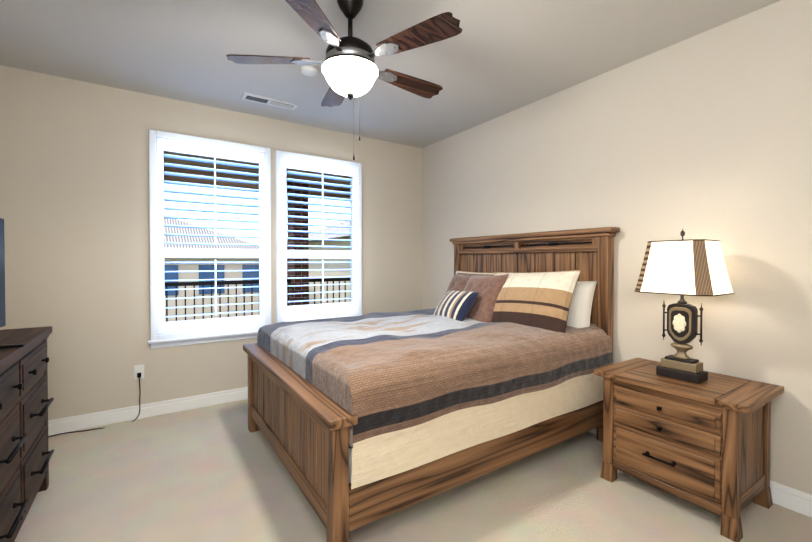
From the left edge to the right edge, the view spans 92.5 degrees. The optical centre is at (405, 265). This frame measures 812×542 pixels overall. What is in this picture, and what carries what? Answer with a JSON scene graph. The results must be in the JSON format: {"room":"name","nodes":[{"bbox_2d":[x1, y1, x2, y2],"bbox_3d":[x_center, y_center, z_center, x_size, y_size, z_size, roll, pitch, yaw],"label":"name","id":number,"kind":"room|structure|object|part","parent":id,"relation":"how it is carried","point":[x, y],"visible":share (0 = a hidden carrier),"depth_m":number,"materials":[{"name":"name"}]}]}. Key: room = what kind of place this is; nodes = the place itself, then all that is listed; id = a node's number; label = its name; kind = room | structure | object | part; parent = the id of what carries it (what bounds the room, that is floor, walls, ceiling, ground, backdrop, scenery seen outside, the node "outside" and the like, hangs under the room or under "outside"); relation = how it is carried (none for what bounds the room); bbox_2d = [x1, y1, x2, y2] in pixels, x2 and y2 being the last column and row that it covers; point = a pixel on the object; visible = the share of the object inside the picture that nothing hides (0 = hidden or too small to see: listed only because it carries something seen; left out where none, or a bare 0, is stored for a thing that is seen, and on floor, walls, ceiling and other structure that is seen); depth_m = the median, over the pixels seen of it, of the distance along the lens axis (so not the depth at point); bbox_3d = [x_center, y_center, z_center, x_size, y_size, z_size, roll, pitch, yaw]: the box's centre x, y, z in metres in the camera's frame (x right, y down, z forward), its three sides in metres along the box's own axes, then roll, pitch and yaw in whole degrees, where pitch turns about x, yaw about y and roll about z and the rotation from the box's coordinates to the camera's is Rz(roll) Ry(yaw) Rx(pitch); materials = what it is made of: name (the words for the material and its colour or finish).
{"room":"bedroom","nodes":[
{"label":"bedroom","id":0,"kind":"room"},
{"bbox_2d":[0,65,421,419],"bbox_3d":[-1.431,-0.090,3.895,3.810,2.740,0.150,0,1,-34],"label":"wall","id":1,"kind":"structure","parent":0,"point":[74,185],"depth_m":3.17,"materials":[{"name":"beige paint"}]},
{"bbox_2d":[132,364,143,421],"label":"electrical outlet","id":2,"kind":"object","parent":1,"relation":"attached to","point":[139,372],"depth_m":3.26,"materials":[{"name":"white plastic"}]},
{"bbox_2d":[48,387,247,435],"bbox_3d":[-1.385,1.223,3.842,3.810,0.115,0.016,0,1,-34],"label":"baseboard","id":3,"kind":"structure","parent":1,"relation":"attached to","point":[81,422],"depth_m":3.28,"materials":[{"name":"white wood"}]},
{"bbox_2d":[148,129,270,348],"bbox_3d":[-1.786,-0.227,3.616,1.040,1.860,0.190,0,1,-34],"label":"window shutter","id":4,"kind":"object","parent":1,"relation":"attached to","point":[163,333],"visible":0.96,"depth_m":3.52,"materials":[{"name":"white wood"}]},
{"bbox_2d":[276,150,361,322],"bbox_3d":[-0.930,-0.293,4.183,0.945,1.720,0.190,0,1,-34],"label":"window shutter","id":5,"kind":"object","parent":1,"relation":"attached to","point":[310,163],"visible":0.98,"depth_m":4.11,"materials":[{"name":"white wood"}]},
{"bbox_2d":[0,0,779,147],"bbox_3d":[-0.108,-1.485,1.881,4.110,0.100,4.940,0,1,-34],"label":"ceiling","id":6,"kind":"structure","parent":0,"point":[493,59],"depth_m":2.58,"materials":[{"name":"grey paint"}]},
{"bbox_2d":[241,92,297,109],"bbox_3d":[-1.198,-1.446,3.427,0.460,0.016,0.135,0,1,-34],"label":"ceiling vent","id":7,"kind":"object","parent":6,"relation":"in","point":[267,101],"visible":0.98,"depth_m":3.40,"materials":[{"name":"white metal"}]},
{"bbox_2d":[300,65,317,75],"bbox_3d":[-0.714,-1.431,2.860,0.124,0.031,0.124,0,1,-34],"label":"smoke detector","id":8,"kind":"object","parent":6,"relation":"attached to","point":[308,70],"visible":1,"depth_m":2.83,"materials":[{"name":"white plastic"}]},
{"bbox_2d":[226,0,461,159],"bbox_3d":[-0.276,-0.995,2.128,1.219,0.884,1.239,0,1,-34],"label":"fan","id":9,"kind":"object","parent":6,"relation":"hanging from","point":[350,71],"visible":1,"depth_m":1.99,"materials":[{"name":"brown wood"}]},
{"bbox_3d":[-0.300,-0.989,2.096,0.304,0.129,0.304,0,1,-34],"label":"globe","id":10,"kind":"part","parent":9,"relation":"part of","materials":[{"name":"white glass"}]},
{"bbox_2d":[14,399,811,541],"bbox_3d":[-0.108,1.345,1.916,4.110,0.080,4.940,0,1,-34],"label":"floor","id":11,"kind":"structure","parent":0,"point":[217,473],"depth_m":2.15,"materials":[{"name":"carpet"}]},
{"bbox_2d":[0,326,53,541],"bbox_3d":[-1.791,0.840,1.473,0.480,0.940,1.770,0,1,-34],"label":"dresser","id":12,"kind":"object","parent":11,"relation":"on","point":[25,453],"visible":1,"depth_m":1.83,"materials":[{"name":"brown wood"}]},
{"bbox_2d":[0,218,25,347],"bbox_3d":[-1.713,0.078,1.377,0.230,0.584,0.920,0,1,-20],"label":"tv","id":13,"kind":"object","parent":12,"relation":"on","point":[2,284],"visible":1,"depth_m":1.79,"materials":[{"name":"black"}]},
{"bbox_2d":[48,428,102,436],"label":"power cord","id":14,"kind":"object","parent":11,"relation":"on","point":[96,428],"depth_m":3.01,"materials":[{"name":"black plastic"}]},
{"bbox_2d":[243,227,619,541],"bbox_3d":[0.130,0.506,2.951,2.236,1.572,1.780,0,1,-34],"label":"bed","id":15,"kind":"object","parent":11,"relation":"on","point":[497,356],"visible":1,"depth_m":2.27,"materials":[{"name":"brown wood"}]},
{"bbox_2d":[594,358,783,541],"bbox_3d":[1.584,0.972,2.241,0.560,0.658,0.750,0,1,-34],"label":"nightstand","id":16,"kind":"object","parent":11,"relation":"on","point":[705,444],"visible":0.92,"depth_m":2.05,"materials":[{"name":"brown wood"}]},
{"bbox_2d":[634,229,733,383],"bbox_3d":[1.586,0.214,2.233,0.396,0.856,0.397,0,1,-34],"label":"lamp","id":17,"kind":"object","parent":16,"relation":"on","point":[690,267],"visible":1,"depth_m":2.15,"materials":[{"name":"white fabric"}]},
{"bbox_2d":[422,0,811,494],"bbox_3d":[1.543,-0.079,2.992,0.150,2.740,4.940,0,1,-34],"label":"wall","id":18,"kind":"structure","parent":0,"point":[707,135],"depth_m":2.45,"materials":[{"name":"beige paint"}]},
{"bbox_2d":[589,428,811,517],"bbox_3d":[1.474,1.234,2.962,0.016,0.115,4.640,0,1,-34],"label":"baseboard","id":19,"kind":"structure","parent":18,"relation":"attached to","point":[793,499],"depth_m":2.07,"materials":[{"name":"white wood"}]},
{"label":"outside","id":20,"kind":"structure","parent":0,"visible":0},
{"bbox_3d":[-19.231,4.160,37.806,90.000,0.200,75.660,0,1,-34],"label":"terrain","id":21,"kind":"structure","parent":20,"visible":0},
{"bbox_2d":[164,215,258,321],"bbox_3d":[-10.464,1.100,16.381,8.000,6.450,10.000,0,1,-34],"label":"building","id":22,"kind":"structure","parent":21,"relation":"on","point":[203,275],"depth_m":13.58,"materials":[{"name":"beige paint"}]},
{"bbox_2d":[163,151,350,321],"bbox_3d":[-1.525,1.513,5.244,8.600,5.900,2.150,0,1,-34],"label":"porch","id":23,"kind":"object","parent":21,"relation":"on","point":[297,289],"visible":0.02,"depth_m":5.79,"materials":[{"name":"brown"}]},
{"bbox_2d":[287,221,350,304],"bbox_3d":[0.212,0.884,15.653,8.800,6.900,8.800,0,1,-34],"label":"building","id":24,"kind":"structure","parent":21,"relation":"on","point":[329,273],"depth_m":12.46,"materials":[{"name":"beige paint"}]}
]}

